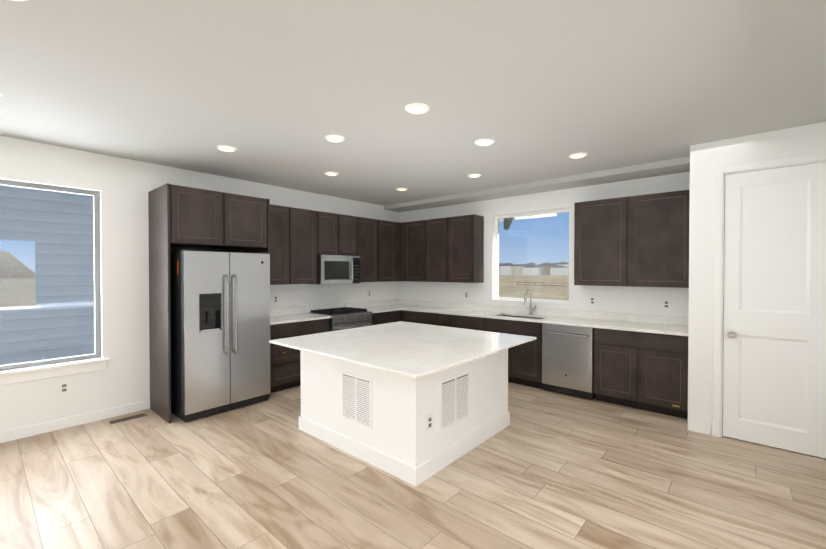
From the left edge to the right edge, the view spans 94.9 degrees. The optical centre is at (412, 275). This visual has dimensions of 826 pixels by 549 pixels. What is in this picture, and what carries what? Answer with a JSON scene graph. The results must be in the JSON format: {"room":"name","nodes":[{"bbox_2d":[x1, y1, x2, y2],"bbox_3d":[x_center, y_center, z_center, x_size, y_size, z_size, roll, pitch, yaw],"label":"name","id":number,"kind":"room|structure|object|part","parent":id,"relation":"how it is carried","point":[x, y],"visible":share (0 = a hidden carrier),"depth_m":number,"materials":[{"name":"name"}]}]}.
{"room":"kitchen","nodes":[
{"label":"kitchen","id":0,"kind":"room"},
{"bbox_2d":[0,136,399,431],"bbox_3d":[-3.108,0.117,4.236,0.150,2.770,8.800,1,1,41],"label":"wall","id":1,"kind":"structure","parent":0,"point":[123,186],"depth_m":4.09,"materials":[{"name":"paint"}]},
{"bbox_2d":[0,179,110,385],"bbox_3d":[-3.852,0.057,3.325,0.175,1.870,1.870,1,1,41],"label":"window","id":2,"kind":"structure","parent":1,"relation":"in","point":[96,260],"depth_m":3.75,"materials":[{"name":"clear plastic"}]},
{"bbox_2d":[59,381,68,394],"bbox_3d":[-3.442,1.107,3.743,0.006,0.116,0.072,1,1,41],"label":"outlet","id":3,"kind":"object","parent":1,"relation":"attached to","point":[63,387],"depth_m":3.74,"materials":[{"name":"white plastic"}]},
{"bbox_2d":[0,400,149,442],"bbox_3d":[-4.394,1.470,2.648,0.016,0.100,4.335,1,1,41],"label":"baseboard","id":4,"kind":"structure","parent":1,"relation":"attached to","point":[76,420],"depth_m":3.77,"materials":[{"name":"white wood"}]},
{"bbox_2d":[273,295,277,302],"bbox_3d":[-1.964,0.338,5.431,0.006,0.116,0.072,1,1,41],"label":"outlet","id":5,"kind":"object","parent":1,"relation":"attached to","point":[275,297],"depth_m":5.42,"materials":[{"name":"white plastic"}]},
{"bbox_2d":[270,204,293,284],"bbox_3d":[-1.952,-0.414,5.193,0.320,1.070,0.531,1,1,41],"label":"upper cabinet","id":6,"kind":"object","parent":1,"relation":"attached to","point":[281,217],"depth_m":5.16,"materials":[{"name":"brown wood"}]},
{"bbox_2d":[294,208,317,283],"bbox_3d":[-1.699,-0.418,5.482,0.320,1.070,0.531,1,1,41],"label":"upper cabinet","id":7,"kind":"object","parent":1,"relation":"attached to","point":[301,240],"depth_m":5.44,"materials":[{"name":"brown wood"}]},
{"bbox_2d":[318,211,341,254],"bbox_3d":[-1.375,-0.637,5.853,0.320,0.640,0.454,1,1,41],"label":"upper cabinet","id":8,"kind":"object","parent":1,"relation":"attached to","point":[329,224],"depth_m":5.75,"materials":[{"name":"brown wood"}]},
{"bbox_2d":[317,255,359,284],"bbox_3d":[-1.227,-0.093,5.937,0.441,0.440,0.752,1,1,41],"label":"microwave","id":9,"kind":"object","parent":8,"relation":"attached to","point":[337,269],"visible":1,"depth_m":5.77,"materials":[{"name":"silver metal"}]},
{"bbox_2d":[342,215,357,255],"bbox_3d":[-1.172,-0.639,6.085,0.320,0.640,0.455,1,1,41],"label":"upper cabinet","id":10,"kind":"object","parent":1,"relation":"attached to","point":[349,224],"depth_m":6.04,"materials":[{"name":"brown wood"}]},
{"bbox_2d":[358,217,381,281],"bbox_3d":[-0.846,-0.429,6.461,0.320,1.070,0.532,1,1,41],"label":"upper cabinet","id":11,"kind":"object","parent":1,"relation":"attached to","point":[369,230],"depth_m":6.38,"materials":[{"name":"brown wood"}]},
{"bbox_2d":[382,220,397,281],"bbox_3d":[-0.593,-0.432,6.752,0.320,1.070,0.532,1,1,41],"label":"upper cabinet","id":12,"kind":"object","parent":1,"relation":"attached to","point":[389,229],"depth_m":6.73,"materials":[{"name":"brown wood"}]},
{"bbox_2d":[0,382,825,548],"bbox_3d":[-0.914,1.583,2.341,5.970,0.120,8.800,1,1,41],"label":"floor","id":13,"kind":"structure","parent":0,"point":[545,469],"depth_m":2.71,"materials":[{"name":"brown wood"}]},
{"bbox_2d":[108,413,146,423],"bbox_3d":[-2.996,1.502,3.988,0.105,0.004,0.310,1,1,41],"label":"floor vent","id":14,"kind":"object","parent":13,"relation":"in","point":[127,418],"visible":1,"depth_m":3.98,"materials":[{"name":"brown metal"}]},
{"bbox_2d":[148,183,269,422],"bbox_3d":[-2.368,0.279,4.475,0.646,2.440,1.100,1,1,41],"label":"tall cabinet","id":15,"kind":"object","parent":13,"relation":"on","point":[184,217],"visible":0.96,"depth_m":4.12,"materials":[{"name":"brown wood"}]},
{"bbox_2d":[170,249,269,421],"bbox_3d":[-2.267,0.612,4.404,0.836,1.775,0.920,1,1,41],"label":"refrigerator","id":16,"kind":"object","parent":13,"relation":"on","point":[209,376],"depth_m":4.09,"materials":[{"name":"silver metal"}]},
{"bbox_3d":[-1.987,0.423,4.142,0.072,0.873,0.115,1,1,41],"label":"refrigerator handle","id":17,"kind":"part","parent":16,"relation":"part of","materials":[{"name":"silver metal"}]},
{"bbox_2d":[270,318,328,392],"bbox_3d":[-1.714,1.048,5.256,0.618,0.885,0.915,1,1,41],"label":"base cabinet","id":18,"kind":"object","parent":13,"relation":"on","point":[284,367],"visible":0.4,"depth_m":4.91,"materials":[{"name":"black wood"}]},
{"bbox_2d":[270,306,330,324],"bbox_3d":[-1.705,0.539,5.242,0.641,0.131,0.914,1,1,41],"label":"countertop","id":19,"kind":"structure","parent":18,"relation":"on","point":[291,314],"depth_m":5.35,"materials":[{"name":"white stone"}]},
{"bbox_2d":[307,307,371,331],"bbox_3d":[-1.106,1.004,5.844,0.709,0.958,0.756,1,1,41],"label":"gas range","id":20,"kind":"object","parent":13,"relation":"on","point":[342,318],"visible":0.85,"depth_m":5.65,"materials":[{"name":"silver metal"}]},
{"bbox_2d":[371,310,399,324],"bbox_3d":[-0.671,1.034,6.454,0.616,0.885,0.720,1,1,41],"label":"base cabinet","id":21,"kind":"object","parent":13,"relation":"on","point":[385,317],"visible":0.06,"depth_m":6.24,"materials":[{"name":"black wood"}]},
{"bbox_2d":[400,310,403,321],"bbox_3d":[-0.200,1.029,6.936,0.692,0.884,0.616,1,1,41],"label":"base cabinet","id":22,"kind":"object","parent":13,"relation":"on","point":[401,311],"depth_m":6.53,"materials":[{"name":"black wood"}]},
{"bbox_2d":[345,299,401,312],"bbox_3d":[-0.673,0.525,6.427,0.641,0.131,0.684,1,1,41],"label":"countertop","id":23,"kind":"structure","parent":22,"relation":"on","point":[378,306],"depth_m":6.64,"materials":[{"name":"white stone"}]},
{"bbox_2d":[394,299,688,335],"bbox_3d":[1.275,0.534,5.618,4.642,0.131,0.656,1,1,41],"label":"countertop","id":24,"kind":"structure","parent":22,"relation":"on","point":[669,325],"depth_m":5.09,"materials":[{"name":"white stone"}]},
{"bbox_2d":[501,315,543,318],"bbox_3d":[1.537,0.707,5.395,0.744,0.204,0.424,1,1,41],"label":"undermount sink","id":25,"kind":"object","parent":24,"relation":"in","point":[522,317],"depth_m":5.60,"materials":[{"name":"silver metal"}]},
{"bbox_2d":[524,290,535,314],"bbox_3d":[1.691,0.386,5.484,0.111,0.368,0.235,1,1,41],"label":"kitchen faucet","id":26,"kind":"object","parent":24,"relation":"on","point":[525,303],"visible":0.98,"depth_m":5.54,"materials":[{"name":"silver metal"}]},
{"bbox_2d":[299,349,509,485],"bbox_3d":[-0.073,1.059,3.771,1.518,0.895,1.458,1,1,41],"label":"kitchen island","id":27,"kind":"object","parent":13,"relation":"on","point":[399,441],"visible":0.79,"depth_m":3.12,"materials":[{"name":"white"}]},
{"bbox_2d":[341,371,371,429],"bbox_3d":[-0.479,1.034,3.170,0.390,0.410,0.006,1,1,41],"label":"air vent","id":28,"kind":"object","parent":27,"relation":"attached to","point":[356,399],"depth_m":3.16,"materials":[{"name":"white metal"}]},
{"bbox_2d":[269,321,536,378],"bbox_3d":[-0.067,0.603,3.561,1.780,0.021,1.780,1,1,41],"label":"island countertop","id":29,"kind":"structure","parent":27,"relation":"on","point":[413,350],"depth_m":3.23,"materials":[{"name":"white stone"}]},
{"bbox_2d":[427,413,432,430],"bbox_3d":[0.127,1.107,2.862,0.006,0.116,0.072,1,1,41],"label":"outlet","id":30,"kind":"object","parent":27,"relation":"attached to","point":[430,417],"depth_m":2.86,"materials":[{"name":"white plastic"}]},
{"bbox_2d":[440,370,469,431],"bbox_3d":[0.350,1.019,3.116,0.006,0.400,0.420,1,1,41],"label":"air vent","id":31,"kind":"object","parent":27,"relation":"attached to","point":[454,390],"depth_m":3.10,"materials":[{"name":"white metal"}]},
{"bbox_2d":[404,310,439,325],"bbox_3d":[0.326,1.034,6.478,0.856,0.884,0.616,1,1,41],"label":"base cabinet","id":32,"kind":"object","parent":13,"relation":"on","point":[409,316],"depth_m":6.23,"materials":[{"name":"black wood"}]},
{"bbox_2d":[440,314,511,373],"bbox_3d":[0.910,1.040,5.969,0.997,0.884,0.616,1,1,41],"label":"base cabinet","id":33,"kind":"object","parent":13,"relation":"on","point":[456,321],"depth_m":5.50,"materials":[{"name":"black wood"}]},
{"bbox_2d":[542,323,594,399],"bbox_3d":[2.073,1.054,4.903,0.610,0.881,0.644,1,1,41],"label":"dishwasher","id":34,"kind":"object","parent":13,"relation":"on","point":[568,359],"visible":0.9,"depth_m":4.68,"materials":[{"name":"silver metal"}]},
{"bbox_2d":[593,328,687,418],"bbox_3d":[2.687,1.057,4.420,0.931,0.885,0.618,1,1,41],"label":"base cabinet","id":35,"kind":"object","parent":13,"relation":"on","point":[642,371],"visible":0.96,"depth_m":4.17,"materials":[{"name":"black wood"}]},
{"bbox_2d":[0,0,825,205],"bbox_3d":[-0.914,-1.307,2.308,5.970,0.120,8.800,1,1,41],"label":"ceiling","id":36,"kind":"structure","parent":0,"point":[274,92],"depth_m":2.46,"materials":[{"name":"paint"}]},
{"bbox_2d":[216,145,236,151],"bbox_3d":[-1.846,-1.255,3.758,0.189,0.015,0.189,0,1,-4],"label":"recessed light","id":37,"kind":"object","parent":36,"relation":"in","point":[225,148],"depth_m":3.73,"materials":[{"name":"white plastic"}]},
{"bbox_2d":[324,171,338,175],"bbox_3d":[-1.012,-1.265,4.715,0.189,0.015,0.189,0,1,-4],"label":"recessed light","id":38,"kind":"object","parent":36,"relation":"in","point":[331,173],"depth_m":4.68,"materials":[{"name":"white plastic"}]},
{"bbox_2d":[324,135,344,141],"bbox_3d":[-0.714,-1.251,3.474,0.189,0.015,0.189,0,1,-4],"label":"recessed light","id":39,"kind":"object","parent":36,"relation":"in","point":[332,138],"depth_m":3.44,"materials":[{"name":"white plastic"}]},
{"bbox_2d":[396,188,407,190],"bbox_3d":[-0.166,-1.276,5.610,0.189,0.015,0.189,0,1,-4],"label":"recessed light","id":40,"kind":"object","parent":36,"relation":"in","point":[399,189],"depth_m":5.58,"materials":[{"name":"white plastic"}]},
{"bbox_2d":[405,103,429,113],"bbox_3d":[0.032,-1.244,2.838,0.189,0.015,0.189,0,1,-4],"label":"recessed light","id":41,"kind":"object","parent":36,"relation":"in","point":[417,108],"depth_m":2.81,"materials":[{"name":"white plastic"}]},
{"bbox_2d":[467,173,481,177],"bbox_3d":[0.782,-1.267,4.811,0.189,0.015,0.189,0,1,-4],"label":"recessed light","id":42,"kind":"object","parent":36,"relation":"in","point":[474,175],"depth_m":4.77,"materials":[{"name":"white"}]},
{"bbox_2d":[474,139,494,145],"bbox_3d":[0.675,-1.253,3.577,0.189,0.015,0.189,0,1,-4],"label":"recessed light","id":43,"kind":"object","parent":36,"relation":"in","point":[481,142],"depth_m":3.55,"materials":[{"name":"white plastic"}]},
{"bbox_2d":[384,157,689,211],"bbox_3d":[1.355,-1.250,5.690,4.650,0.070,0.420,1,1,41],"label":"soffit ceiling","id":44,"kind":"structure","parent":36,"relation":"attached to","point":[668,167],"depth_m":5.05,"materials":[{"name":"paint"}]},
{"bbox_2d":[568,152,587,158],"bbox_3d":[1.732,-1.257,3.983,0.189,0.015,0.189,0,1,-4],"label":"recessed light","id":45,"kind":"object","parent":36,"relation":"in","point":[581,154],"depth_m":3.95,"materials":[{"name":"white plastic"}]},
{"bbox_2d":[400,172,689,316],"bbox_3d":[1.984,0.102,5.536,5.820,2.770,0.150,1,1,41],"label":"wall","id":46,"kind":"structure","parent":0,"point":[633,300],"depth_m":5.28,"materials":[{"name":"paint"}]},
{"bbox_2d":[400,222,407,280],"bbox_3d":[-0.187,-0.436,7.103,0.472,1.070,0.320,1,1,41],"label":"upper cabinet","id":47,"kind":"object","parent":46,"relation":"attached to","point":[404,225],"depth_m":6.87,"materials":[{"name":"brown wood"}]},
{"bbox_2d":[408,220,427,281],"bbox_3d":[0.153,-0.433,6.807,0.546,1.070,0.320,1,1,41],"label":"upper cabinet","id":48,"kind":"object","parent":46,"relation":"attached to","point":[418,230],"depth_m":6.66,"materials":[{"name":"brown wood"}]},
{"bbox_2d":[428,217,451,281],"bbox_3d":[0.488,-0.429,6.516,0.634,1.070,0.320,1,1,41],"label":"upper cabinet","id":49,"kind":"object","parent":46,"relation":"attached to","point":[448,249],"depth_m":6.35,"materials":[{"name":"brown wood"}]},
{"bbox_2d":[452,214,483,281],"bbox_3d":[0.830,-0.426,6.218,0.564,1.070,0.320,1,1,41],"label":"upper cabinet","id":50,"kind":"object","parent":46,"relation":"attached to","point":[467,230],"depth_m":6.05,"materials":[{"name":"brown wood"}]},
{"bbox_2d":[499,213,556,229],"bbox_3d":[1.353,-0.958,6.856,2.120,0.420,0.970,1,1,41],"label":"soffit","id":51,"kind":"structure","parent":46,"relation":"attached to","point":[507,221],"depth_m":6.45,"materials":[{"name":"white paint"}]},
{"bbox_2d":[493,208,570,303],"bbox_3d":[1.768,-0.280,5.703,1.210,1.350,0.125,1,1,41],"label":"window","id":52,"kind":"structure","parent":46,"relation":"in","point":[497,242],"depth_m":5.73,"materials":[{"name":"white"}]},
{"bbox_2d":[589,296,594,304],"bbox_3d":[2.399,0.337,5.071,0.072,0.116,0.006,1,1,41],"label":"outlet","id":53,"kind":"object","parent":46,"relation":"attached to","point":[592,299],"depth_m":5.07,"materials":[{"name":"white plastic"}]},
{"bbox_2d":[574,196,629,285],"bbox_3d":[2.425,-0.410,4.828,0.628,1.070,0.320,1,1,41],"label":"upper cabinet","id":54,"kind":"object","parent":46,"relation":"attached to","point":[601,227],"depth_m":4.70,"materials":[{"name":"brown wood"}]},
{"bbox_2d":[630,190,689,287],"bbox_3d":[2.899,-0.406,4.416,0.628,1.070,0.320,1,1,41],"label":"upper cabinet","id":55,"kind":"object","parent":46,"relation":"attached to","point":[638,241],"depth_m":4.30,"materials":[{"name":"brown wood"}]},
{"bbox_2d":[663,299,669,308],"bbox_3d":[3.025,0.343,4.526,0.072,0.116,0.006,1,1,41],"label":"outlet","id":56,"kind":"object","parent":46,"relation":"attached to","point":[666,303],"depth_m":4.52,"materials":[{"name":"white plastic"}]},
{"bbox_2d":[688,122,825,434],"bbox_3d":[3.109,0.126,3.402,1.020,2.770,0.110,1,1,41],"label":"wall","id":57,"kind":"structure","parent":0,"point":[707,158],"depth_m":3.58,"materials":[{"name":"paint"}]},
{"bbox_2d":[712,152,825,436],"bbox_3d":[3.168,0.251,3.342,0.814,2.522,0.126,1,1,41],"label":"door frame","id":58,"kind":"structure","parent":57,"relation":"attached to","point":[721,172],"depth_m":3.53,"materials":[{"name":"white wood"}]},
{"bbox_2d":[723,162,825,457],"bbox_3d":[3.139,0.284,3.299,0.674,2.433,0.102,1,1,41],"label":"pantry door","id":59,"kind":"structure","parent":57,"relation":"in","point":[774,372],"depth_m":3.31,"materials":[{"name":"white wood"}]},
{"bbox_3d":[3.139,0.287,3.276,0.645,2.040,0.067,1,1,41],"label":"door knob","id":60,"kind":"part","parent":59,"relation":"part of","materials":[{"name":"silver metal"}]},
{"label":"outside","id":61,"kind":"structure","parent":0,"visible":0},
{"bbox_2d":[499,275,568,299],"bbox_3d":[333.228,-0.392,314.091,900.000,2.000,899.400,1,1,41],"label":"ground","id":62,"kind":"structure","parent":61,"point":[505,287],"depth_m":93.34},
{"bbox_2d":[499,266,524,274],"bbox_3d":[287.505,-4.124,253.266,554.664,12.989,108.034,1,1,41],"label":"houses","id":63,"kind":"structure","parent":62,"relation":"on","point":[516,271],"depth_m":349.81},
{"bbox_2d":[501,264,568,275],"bbox_3d":[288.945,-3.903,243.800,548.002,12.774,103.775,1,1,41],"label":"houses","id":64,"kind":"structure","parent":62,"relation":"on","point":[537,271],"depth_m":337.88},
{"bbox_2d":[517,282,568,287],"bbox_3d":[81.712,2.804,52.803,144.000,1.500,0.120,1,1,41],"label":"fence","id":65,"kind":"object","parent":62,"relation":"on","point":[543,285],"depth_m":95.24,"materials":[{"name":"grey"}]},
{"bbox_2d":[542,266,552,274],"bbox_3d":[281.068,-4.188,255.788,567.607,13.075,109.099,1,1,41],"label":"houses","id":66,"kind":"structure","parent":62,"relation":"on","point":[546,269],"depth_m":333.20},
{"bbox_2d":[499,262,568,267],"bbox_3d":[282.129,-9.711,255.192,574.131,8.065,112.697,1,1,41],"label":"roofs","id":67,"kind":"structure","parent":66,"relation":"on","point":[544,264],"depth_m":359.43,"materials":[{"name":"grey"}]},
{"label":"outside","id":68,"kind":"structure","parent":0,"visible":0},
{"bbox_2d":[0,185,94,364],"bbox_3d":[-6.266,0.089,5.329,0.150,4.000,8.000,1,1,41],"label":"siding","id":69,"kind":"object","parent":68,"point":[43,250],"depth_m":5.93,"materials":[{"name":"grey wood"}]},
{"bbox_2d":[0,240,39,309],"bbox_3d":[-6.214,-0.008,5.263,0.013,1.025,1.470,1,1,41],"label":"window","id":70,"kind":"structure","parent":69,"relation":"attached to","point":[21,277],"depth_m":5.64,"materials":[{"name":"white"}]}
]}

